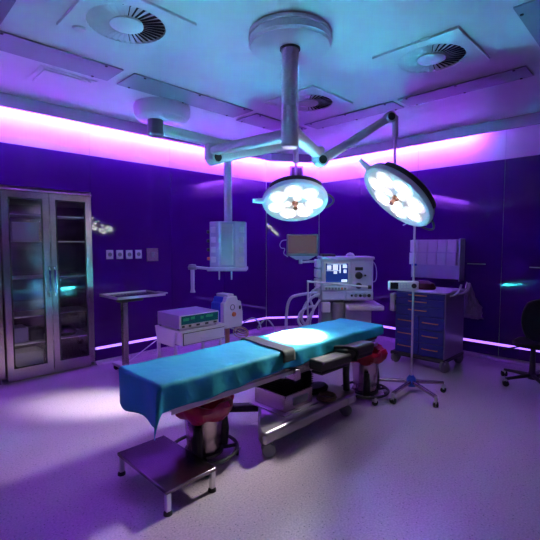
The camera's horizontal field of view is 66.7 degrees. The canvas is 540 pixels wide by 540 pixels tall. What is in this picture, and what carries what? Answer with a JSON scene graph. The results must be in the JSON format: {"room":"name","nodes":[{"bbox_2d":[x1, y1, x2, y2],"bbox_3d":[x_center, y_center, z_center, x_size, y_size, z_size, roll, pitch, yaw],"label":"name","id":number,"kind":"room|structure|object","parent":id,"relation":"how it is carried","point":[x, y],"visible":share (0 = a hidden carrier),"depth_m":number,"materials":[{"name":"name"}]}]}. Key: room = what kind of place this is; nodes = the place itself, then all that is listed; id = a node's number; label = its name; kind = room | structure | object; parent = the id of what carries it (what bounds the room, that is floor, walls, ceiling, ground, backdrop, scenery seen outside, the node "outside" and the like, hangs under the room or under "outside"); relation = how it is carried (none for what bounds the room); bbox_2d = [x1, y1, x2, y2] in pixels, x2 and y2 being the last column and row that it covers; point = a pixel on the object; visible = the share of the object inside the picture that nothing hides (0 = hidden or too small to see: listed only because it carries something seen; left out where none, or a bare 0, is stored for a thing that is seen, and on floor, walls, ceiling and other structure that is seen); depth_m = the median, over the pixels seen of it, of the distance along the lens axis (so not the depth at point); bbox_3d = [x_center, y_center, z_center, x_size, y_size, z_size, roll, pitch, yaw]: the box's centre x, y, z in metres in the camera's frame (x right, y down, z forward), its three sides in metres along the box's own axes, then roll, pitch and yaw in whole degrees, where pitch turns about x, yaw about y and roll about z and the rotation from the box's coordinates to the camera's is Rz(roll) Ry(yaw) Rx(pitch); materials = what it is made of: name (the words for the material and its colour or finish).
{"room":"operating room","nodes":[
{"label":"operating room","id":0,"kind":"room"},
{"bbox_2d":[0,106,265,364],"bbox_3d":[-2.907,-0.288,4.387,0.542,2.920,7.560,4,5,45],"label":"wall","id":1,"kind":"structure","parent":0,"point":[140,200],"depth_m":5.27,"materials":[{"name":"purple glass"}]},
{"bbox_2d":[106,250,112,258],"bbox_3d":[-1.943,-0.187,4.974,0.014,0.110,0.086,4,5,45],"label":"wall socket","id":2,"kind":"object","parent":1,"relation":"attached to","point":[109,253],"visible":1,"depth_m":4.96,"materials":[{"name":"white plastic"}]},
{"bbox_2d":[116,250,122,258],"bbox_3d":[-1.855,-0.191,5.062,0.014,0.110,0.086,4,5,45],"label":"wall socket","id":3,"kind":"object","parent":1,"relation":"attached to","point":[119,253],"visible":1,"depth_m":5.05,"materials":[{"name":"white plastic"}]},
{"bbox_2d":[126,250,132,258],"bbox_3d":[-1.767,-0.194,5.151,0.014,0.110,0.086,4,5,45],"label":"wall socket","id":4,"kind":"object","parent":1,"relation":"attached to","point":[129,254],"visible":1,"depth_m":5.15,"materials":[{"name":"white plastic"}]},
{"bbox_2d":[135,250,141,258],"bbox_3d":[-1.679,-0.202,5.240,0.014,0.110,0.086,4,5,45],"label":"wall socket","id":5,"kind":"object","parent":1,"relation":"attached to","point":[138,253],"visible":1,"depth_m":5.23,"materials":[{"name":"white plastic"}]},
{"bbox_2d":[146,248,157,260],"bbox_3d":[-1.541,-0.201,5.378,0.018,0.170,0.170,4,5,45],"label":"control panel","id":6,"kind":"object","parent":1,"relation":"attached to","point":[151,253],"visible":1,"depth_m":5.37,"materials":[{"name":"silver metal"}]},
{"bbox_2d":[96,317,265,349],"bbox_3d":[-1.075,0.877,5.936,0.014,0.030,2.870,4,5,45],"label":"trim","id":7,"kind":"structure","parent":1,"relation":"attached to","point":[152,338],"depth_m":5.27,"materials":[{"name":"white"}]},
{"bbox_2d":[95,327,267,365],"bbox_3d":[-1.056,1.052,5.928,0.070,0.049,2.890,4,5,45],"label":"baseboard","id":8,"kind":"structure","parent":1,"relation":"attached to","point":[169,348],"depth_m":5.45,"materials":[{"name":"plastic"}]},
{"bbox_2d":[0,329,539,539],"bbox_3d":[0.060,1.367,2.142,8.200,0.100,8.400,4,5,45],"label":"floor","id":9,"kind":"structure","parent":0,"point":[467,467],"depth_m":2.64,"materials":[{"name":"plastic"}]},
{"bbox_2d":[0,253,5,384],"bbox_3d":[-3.179,0.191,3.982,0.528,2.015,0.910,4,5,45],"label":"tall cabinet","id":10,"kind":"object","parent":9,"relation":"on","point":[2,351],"visible":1,"depth_m":4.16,"materials":[{"name":"grey metal"}]},
{"bbox_2d":[0,187,94,382],"bbox_3d":[-2.537,0.150,4.628,0.528,2.015,0.910,4,5,45],"label":"tall cabinet","id":11,"kind":"object","parent":9,"relation":"on","point":[46,236],"visible":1,"depth_m":4.44,"materials":[{"name":"grey"}]},
{"bbox_2d":[100,290,167,369],"bbox_3d":[-1.506,0.709,4.743,0.513,0.884,0.698,4,5,45],"label":"table","id":12,"kind":"object","parent":9,"relation":"on","point":[123,298],"visible":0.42,"depth_m":4.57,"materials":[{"name":"silver metal"}]},
{"bbox_2d":[100,290,165,299],"bbox_3d":[-1.569,0.283,4.697,0.450,0.027,0.580,4,5,45],"label":"tray","id":13,"kind":"object","parent":12,"relation":"on","point":[131,295],"depth_m":4.65,"materials":[{"name":"silver metal"}]},
{"bbox_2d":[117,435,215,516],"bbox_3d":[-0.638,1.223,2.495,0.592,0.143,0.344,4,5,45],"label":"step stool","id":14,"kind":"object","parent":9,"relation":"on","point":[163,462],"visible":1,"depth_m":2.44,"materials":[{"name":"silver metal"}]},
{"bbox_2d":[155,322,225,357],"bbox_3d":[-0.843,0.880,4.460,0.518,0.578,0.660,4,5,45],"label":"trolley","id":15,"kind":"object","parent":9,"relation":"on","point":[169,336],"visible":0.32,"depth_m":4.27,"materials":[{"name":"white plastic"}]},
{"bbox_2d":[158,306,218,329],"bbox_3d":[-0.879,0.516,4.422,0.428,0.154,0.500,4,5,45],"label":"electrosurgical unit","id":16,"kind":"object","parent":15,"relation":"on","point":[189,317],"visible":1,"depth_m":4.29,"materials":[{"name":"white plastic"}]},
{"bbox_2d":[155,322,225,332],"bbox_3d":[-0.861,0.599,4.458,0.470,0.016,0.600,4,5,45],"label":"shelf","id":17,"kind":"object","parent":15,"relation":"attached to","point":[210,327],"depth_m":4.29,"materials":[{"name":"white plastic"}]},
{"bbox_2d":[174,394,240,476],"bbox_3d":[-0.445,1.060,2.764,0.471,0.435,0.471,4,5,45],"label":"waste bin","id":18,"kind":"object","parent":9,"relation":"on","point":[207,435],"visible":0.68,"depth_m":2.65,"materials":[{"name":"silver metal"}]},
{"bbox_2d":[211,292,242,342],"bbox_3d":[-0.523,0.707,5.001,0.359,0.855,0.356,-2,4,-23],"label":"medical device","id":19,"kind":"object","parent":9,"relation":"on","point":[229,308],"visible":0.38,"depth_m":4.89,"materials":[{"name":"white plastic"}]},
{"bbox_2d":[231,326,248,337],"bbox_3d":[-0.422,0.696,4.748,0.178,0.106,0.462,-3,5,-38],"label":"cable coil","id":20,"kind":"object","parent":19,"relation":"hanging from","point":[239,327],"visible":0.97,"depth_m":4.60,"materials":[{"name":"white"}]},
{"bbox_2d":[243,318,276,332],"bbox_3d":[-0.119,0.674,4.950,0.355,0.216,0.262,4,5,45],"label":"tube","id":21,"kind":"object","parent":19,"relation":"attached to","point":[261,322],"visible":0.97,"depth_m":4.91,"materials":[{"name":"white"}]},
{"bbox_2d":[163,337,377,457],"bbox_3d":[0.057,0.908,3.253,2.338,0.675,0.784,-3,5,-39],"label":"table","id":22,"kind":"object","parent":9,"relation":"on","point":[284,402],"depth_m":3.11,"materials":[{"name":"silver metal"}]},
{"bbox_2d":[119,318,383,440],"bbox_3d":[0.053,0.700,3.218,0.520,0.291,2.422,4,5,45],"label":"drape","id":23,"kind":"object","parent":22,"relation":"on","point":[150,389],"visible":0.97,"depth_m":2.64,"materials":[{"name":"blue fabric"}]},
{"bbox_2d":[241,336,295,362],"bbox_3d":[-0.031,0.603,3.135,0.128,0.102,0.573,-3,5,-38],"label":"strap","id":24,"kind":"object","parent":23,"relation":"on","point":[288,352],"visible":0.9,"depth_m":3.00,"materials":[{"name":"grey fabric"}]},
{"bbox_2d":[310,381,327,394],"bbox_3d":[0.391,1.015,3.449,0.205,0.055,0.300,4,5,45],"label":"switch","id":25,"kind":"object","parent":22,"relation":"on","point":[318,386],"visible":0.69,"depth_m":3.45,"materials":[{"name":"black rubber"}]},
{"bbox_2d":[285,252,383,329],"bbox_3d":[0.771,0.453,5.147,1.183,1.345,0.656,0,4,0],"label":"machine","id":26,"kind":"object","parent":9,"relation":"on","point":[343,285],"visible":0.8,"depth_m":4.98,"materials":[{"name":"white plastic"}]},
{"bbox_2d":[279,234,317,263],"bbox_3d":[0.366,-0.261,5.110,0.498,0.365,0.058,0,4,0],"label":"patient monitor","id":27,"kind":"object","parent":26,"relation":"attached to","point":[300,247],"visible":0.98,"depth_m":5.08,"materials":[{"name":"grey plastic"}]},
{"bbox_2d":[320,254,334,256],"bbox_3d":[0.723,-0.187,5.149,0.160,0.029,0.250,0,4,0],"label":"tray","id":28,"kind":"object","parent":26,"relation":"on","point":[321,255],"depth_m":5.03,"materials":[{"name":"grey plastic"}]},
{"bbox_2d":[332,301,344,319],"bbox_3d":[0.843,0.512,5.038,0.150,0.240,0.150,0,4,0],"label":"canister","id":29,"kind":"object","parent":26,"relation":"on","point":[338,307],"depth_m":4.98,"materials":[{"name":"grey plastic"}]},
{"bbox_2d":[317,256,374,259],"bbox_3d":[0.943,-0.157,5.181,0.650,0.033,0.450,0,4,0],"label":"shelf","id":30,"kind":"object","parent":26,"relation":"attached to","point":[319,257],"depth_m":4.96,"materials":[{"name":"white plastic"}]},
{"bbox_2d":[343,300,383,310],"bbox_3d":[1.143,0.440,5.144,0.440,0.060,0.540,0,4,0],"label":"shelf","id":31,"kind":"object","parent":26,"relation":"attached to","point":[348,305],"depth_m":4.91,"materials":[{"name":"white plastic"}]},
{"bbox_2d":[341,344,389,405],"bbox_3d":[0.899,0.964,3.878,0.454,0.485,0.454,4,5,45],"label":"waste bin","id":32,"kind":"object","parent":9,"relation":"on","point":[365,370],"visible":0.74,"depth_m":3.77,"materials":[{"name":"silver metal"}]},
{"bbox_2d":[379,223,445,407],"bbox_3d":[1.357,0.376,3.822,0.688,1.666,0.461,1,4,10],"label":"stand","id":33,"kind":"object","parent":9,"relation":"on","point":[410,381],"visible":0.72,"depth_m":3.99,"materials":[{"name":"silver metal"}]},
{"bbox_2d":[388,281,418,289],"bbox_3d":[1.285,0.149,3.968,0.285,0.090,0.104,0,4,3],"label":"pump","id":34,"kind":"object","parent":33,"relation":"attached to","point":[392,285],"visible":1,"depth_m":3.93,"materials":[{"name":"white plastic"}]},
{"bbox_2d":[390,283,470,372],"bbox_3d":[1.958,0.636,4.957,0.780,1.002,0.646,4,5,45],"label":"cart","id":35,"kind":"object","parent":9,"relation":"on","point":[439,312],"visible":0.95,"depth_m":4.77,"materials":[{"name":"blue paint"}]},
{"bbox_2d":[390,293,396,310],"bbox_3d":[1.568,0.397,5.110,0.109,0.220,0.100,4,5,45],"label":"box","id":36,"kind":"object","parent":35,"relation":"attached to","point":[393,296],"visible":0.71,"depth_m":5.09,"materials":[{"name":"white plastic"}]},
{"bbox_2d":[417,280,435,289],"bbox_3d":[1.855,0.178,4.967,0.312,0.100,0.192,4,5,45],"label":"cloth bundle","id":37,"kind":"object","parent":35,"relation":"on","point":[423,284],"visible":0.77,"depth_m":4.87,"materials":[{"name":"red fabric"}]},
{"bbox_2d":[395,287,465,294],"bbox_3d":[1.942,0.239,4.973,0.630,0.021,0.595,4,5,45],"label":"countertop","id":38,"kind":"structure","parent":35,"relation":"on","point":[439,290],"depth_m":4.80,"materials":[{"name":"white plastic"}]},
{"bbox_2d":[464,282,482,318],"bbox_3d":[2.474,0.367,5.041,0.280,0.452,0.218,1,4,21],"label":"plastic bag","id":39,"kind":"object","parent":35,"relation":"hanging from","point":[472,308],"visible":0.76,"depth_m":4.99,"materials":[{"name":"purple"}]},
{"bbox_2d":[501,299,539,386],"bbox_3d":[2.726,0.721,4.230,0.643,0.925,0.626,4,5,45],"label":"office chair","id":40,"kind":"object","parent":9,"relation":"on","point":[530,318],"visible":1,"depth_m":4.07,"materials":[{"name":"grey plastic"}]},
{"bbox_2d":[0,0,539,153],"bbox_3d":[0.060,-1.647,1.951,8.200,0.100,8.400,4,5,45],"label":"ceiling","id":41,"kind":"structure","parent":0,"point":[214,58],"depth_m":3.37,"materials":[{"name":"paint"}]},
{"bbox_2d":[0,0,15,24],"bbox_3d":[-2.133,-1.599,2.141,0.398,0.018,1.318,4,5,45],"label":"ceiling panel","id":42,"kind":"object","parent":41,"relation":"attached to","point":[5,5],"visible":1,"depth_m":2.53,"materials":[{"name":"grey"}]},
{"bbox_2d":[26,65,96,92],"bbox_3d":[-1.873,-1.700,3.687,0.410,0.014,0.470,4,5,45],"label":"access hatch","id":43,"kind":"object","parent":41,"relation":"attached to","point":[44,75],"visible":1,"depth_m":3.66,"materials":[{"name":"paint"}]},
{"bbox_2d":[0,30,123,80],"bbox_3d":[-1.963,-1.650,2.945,0.322,0.018,1.754,4,5,45],"label":"ceiling panel","id":44,"kind":"object","parent":41,"relation":"attached to","point":[9,43],"visible":1,"depth_m":3.21,"materials":[{"name":"grey"}]},
{"bbox_2d":[72,25,85,32],"bbox_3d":[-1.288,-1.631,2.767,0.100,0.034,0.100,4,5,45],"label":"ceiling sensor","id":45,"kind":"object","parent":41,"relation":"attached to","point":[78,28],"visible":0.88,"depth_m":2.75,"materials":[{"name":"white plastic"}]},
{"bbox_2d":[57,0,196,56],"bbox_3d":[-0.955,-1.634,2.733,0.660,0.024,0.660,4,5,45],"label":"ceiling vent","id":46,"kind":"object","parent":41,"relation":"in","point":[141,27],"visible":1,"depth_m":2.71,"materials":[{"name":"metal"}]},
{"bbox_2d":[133,97,231,144],"label":"pendant","id":47,"kind":"object","parent":41,"relation":"hanging from","point":[160,117],"depth_m":4.31,"materials":[{"name":"white metal"}]},
{"bbox_2d":[188,161,247,292],"label":"pendant","id":48,"kind":"object","parent":47,"relation":"hanging from","point":[228,238],"depth_m":4.94,"materials":[{"name":"grey plastic"}]},
{"bbox_2d":[211,257,215,262],"bbox_3d":[-0.679,-0.126,4.984,0.070,0.070,0.070,0,4,0],"label":"outlet plate","id":49,"kind":"object","parent":48,"relation":"attached to","point":[213,259],"depth_m":4.95,"materials":[{"name":"white plastic"}]},
{"bbox_2d":[211,247,215,252],"bbox_3d":[-0.679,-0.245,4.977,0.070,0.070,0.070,0,4,0],"label":"outlet plate","id":50,"kind":"object","parent":48,"relation":"attached to","point":[213,249],"depth_m":4.94,"materials":[{"name":"white plastic"}]},
{"bbox_2d":[211,237,215,242],"bbox_3d":[-0.679,-0.365,4.969,0.070,0.070,0.070,0,4,0],"label":"outlet plate","id":51,"kind":"object","parent":48,"relation":"attached to","point":[213,239],"depth_m":4.93,"materials":[{"name":"white plastic"}]},
{"bbox_2d":[211,227,215,232],"bbox_3d":[-0.679,-0.485,4.962,0.070,0.070,0.070,0,4,0],"label":"outlet plate","id":52,"kind":"object","parent":48,"relation":"attached to","point":[213,229],"depth_m":4.93,"materials":[{"name":"white plastic"}]},
{"bbox_2d":[207,266,247,270],"bbox_3d":[-0.517,-0.016,5.072,0.475,0.040,0.330,0,4,0],"label":"shelf","id":53,"kind":"object","parent":48,"relation":"attached to","point":[212,268],"depth_m":4.91,"materials":[{"name":"white plastic"}]},
{"bbox_2d":[239,257,243,262],"bbox_3d":[-0.349,-0.126,4.984,0.070,0.070,0.070,0,4,0],"label":"outlet plate","id":54,"kind":"object","parent":48,"relation":"attached to","point":[241,259],"depth_m":4.95,"materials":[{"name":"white plastic"}]},
{"bbox_2d":[239,247,243,252],"bbox_3d":[-0.349,-0.245,4.977,0.070,0.070,0.070,0,4,0],"label":"outlet plate","id":55,"kind":"object","parent":48,"relation":"attached to","point":[241,249],"depth_m":4.94,"materials":[{"name":"white plastic"}]},
{"bbox_2d":[239,237,243,242],"bbox_3d":[-0.349,-0.365,4.969,0.070,0.070,0.070,0,4,0],"label":"outlet plate","id":56,"kind":"object","parent":48,"relation":"attached to","point":[241,239],"depth_m":4.93,"materials":[{"name":"white plastic"}]},
{"bbox_2d":[239,227,243,232],"bbox_3d":[-0.349,-0.485,4.962,0.070,0.070,0.070,0,4,0],"label":"outlet plate","id":57,"kind":"object","parent":48,"relation":"attached to","point":[241,229],"depth_m":4.93,"materials":[{"name":"white plastic"}]},
{"bbox_2d":[117,73,252,117],"bbox_3d":[-0.796,-1.726,4.135,0.341,0.018,1.394,4,5,45],"label":"ceiling panel","id":58,"kind":"object","parent":41,"relation":"attached to","point":[135,81],"visible":1,"depth_m":4.03,"materials":[{"name":"grey"}]},
{"bbox_2d":[236,113,306,130],"bbox_3d":[0.033,-1.783,5.039,0.360,0.018,0.872,4,5,45],"label":"ceiling panel","id":59,"kind":"object","parent":41,"relation":"attached to","point":[259,120],"visible":0.71,"depth_m":4.89,"materials":[{"name":"grey"}]},
{"bbox_2d":[204,11,398,167],"bbox_3d":[0.260,-1.287,3.433,1.162,0.806,1.507,4,5,45],"label":"boom","id":60,"kind":"object","parent":41,"relation":"attached to","point":[290,39],"visible":1,"depth_m":2.87,"materials":[{"name":"white metal"}]},
{"bbox_2d":[253,163,333,220],"bbox_3d":[0.244,-0.783,4.061,0.615,0.571,0.626,3,5,43],"label":"lamp","id":61,"kind":"object","parent":60,"relation":"attached to","point":[295,197],"visible":1,"depth_m":4.00,"materials":[{"name":"grey plastic"}]},
{"bbox_2d":[293,146,298,163],"bbox_3d":[0.258,-1.155,4.072,0.044,0.190,0.044,4,5,45],"label":"rod","id":62,"kind":"object","parent":60,"relation":"attached to","point":[295,152],"depth_m":4.06,"materials":[{"name":"white metal"}]},
{"bbox_2d":[392,115,398,137],"bbox_3d":[1.108,-1.267,3.625,0.044,0.190,0.044,4,5,45],"label":"rod","id":63,"kind":"object","parent":60,"relation":"attached to","point":[394,124],"depth_m":3.61,"materials":[{"name":"white metal"}]},
{"bbox_2d":[358,137,435,230],"bbox_3d":[1.125,-0.763,3.590,0.581,0.831,0.705,-3,4,-36],"label":"lamp","id":64,"kind":"object","parent":60,"relation":"hanging from","point":[399,192],"visible":1,"depth_m":3.50,"materials":[{"name":"grey plastic"}]},
{"bbox_2d":[263,85,352,116],"bbox_3d":[0.394,-1.730,4.250,0.660,0.024,0.660,4,5,45],"label":"ceiling vent","id":65,"kind":"object","parent":41,"relation":"in","point":[312,99],"visible":0.84,"depth_m":4.19,"materials":[{"name":"metal"}]},
{"bbox_2d":[304,101,403,128],"bbox_3d":[0.933,-1.763,4.723,1.176,0.018,0.265,4,5,45],"label":"ceiling panel","id":66,"kind":"object","parent":41,"relation":"attached to","point":[388,106],"visible":1,"depth_m":4.66,"materials":[{"name":"grey"}]},
{"bbox_2d":[372,26,489,81],"bbox_3d":[1.270,-1.666,3.231,0.660,0.024,0.660,4,5,45],"label":"ceiling vent","id":67,"kind":"object","parent":41,"relation":"in","point":[451,49],"visible":1,"depth_m":3.18,"materials":[{"name":"metal"}]},
{"bbox_2d":[398,65,533,106],"bbox_3d":[1.796,-1.709,3.871,1.138,0.018,0.265,4,5,45],"label":"ceiling panel","id":68,"kind":"object","parent":41,"relation":"attached to","point":[522,72],"visible":1,"depth_m":3.80,"materials":[{"name":"grey"}]},
{"bbox_2d":[513,0,539,45],"bbox_3d":[2.136,-1.649,2.922,0.360,0.018,1.422,4,5,45],"label":"ceiling panel","id":69,"kind":"object","parent":41,"relation":"attached to","point":[528,12],"visible":1,"depth_m":2.62,"materials":[{"name":"grey"}]},
{"bbox_2d":[266,161,319,326],"bbox_3d":[0.381,-0.454,7.003,0.916,2.920,0.112,-1,4,-9],"label":"wall","id":70,"kind":"structure","parent":0,"point":[285,277],"depth_m":6.95,"materials":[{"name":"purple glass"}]},
{"bbox_2d":[0,92,539,162],"bbox_3d":[0.238,-1.514,1.677,7.350,0.129,8.050,4,5,45],"label":"trim","id":71,"kind":"structure","parent":70,"relation":"attached to","point":[6,100],"depth_m":4.90,"materials":[{"name":"purple"}]},
{"bbox_2d":[266,326,299,329],"bbox_3d":[0.393,0.983,7.016,0.916,0.049,0.070,-1,4,-9],"label":"baseboard","id":72,"kind":"structure","parent":70,"relation":"attached to","point":[269,327],"depth_m":6.99,"materials":[{"name":"plastic"}]},
{"bbox_2d":[267,316,317,318],"bbox_3d":[0.389,0.808,7.032,0.904,0.030,0.014,-1,4,-9],"label":"trim","id":73,"kind":"structure","parent":70,"relation":"attached to","point":[288,316],"depth_m":7.01,"materials":[{"name":"white"}]},
{"bbox_2d":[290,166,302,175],"bbox_3d":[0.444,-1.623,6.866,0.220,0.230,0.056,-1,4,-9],"label":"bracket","id":74,"kind":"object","parent":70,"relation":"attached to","point":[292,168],"visible":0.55,"depth_m":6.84,"materials":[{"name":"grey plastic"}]},
{"bbox_2d":[292,167,301,174],"bbox_3d":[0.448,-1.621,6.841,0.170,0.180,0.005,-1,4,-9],"label":"mount","id":75,"kind":"object","parent":74,"relation":"attached to","point":[299,169],"depth_m":6.84,"materials":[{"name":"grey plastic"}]},
{"bbox_2d":[318,124,539,363],"bbox_3d":[3.380,-0.301,4.586,7.060,2.920,0.112,4,5,45],"label":"wall","id":76,"kind":"structure","parent":0,"point":[488,200],"depth_m":5.28,"materials":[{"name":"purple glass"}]},
{"bbox_2d":[409,238,464,281],"bbox_3d":[2.232,-0.144,5.509,0.665,0.550,0.208,4,5,45],"label":"dispenser","id":77,"kind":"object","parent":76,"relation":"attached to","point":[437,258],"visible":1,"depth_m":5.41,"materials":[{"name":"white plastic"}]},
{"bbox_2d":[377,336,539,368],"bbox_3d":[3.289,1.132,4.656,6.960,0.049,0.070,4,5,45],"label":"baseboard","id":78,"kind":"structure","parent":76,"relation":"attached to","point":[467,353],"depth_m":5.15,"materials":[{"name":"plastic"}]},
{"bbox_2d":[383,326,539,351],"bbox_3d":[2.743,0.922,5.222,5.350,0.030,0.014,4,5,45],"label":"trim","id":79,"kind":"structure","parent":76,"relation":"attached to","point":[465,339],"depth_m":5.18,"materials":[{"name":"white"}]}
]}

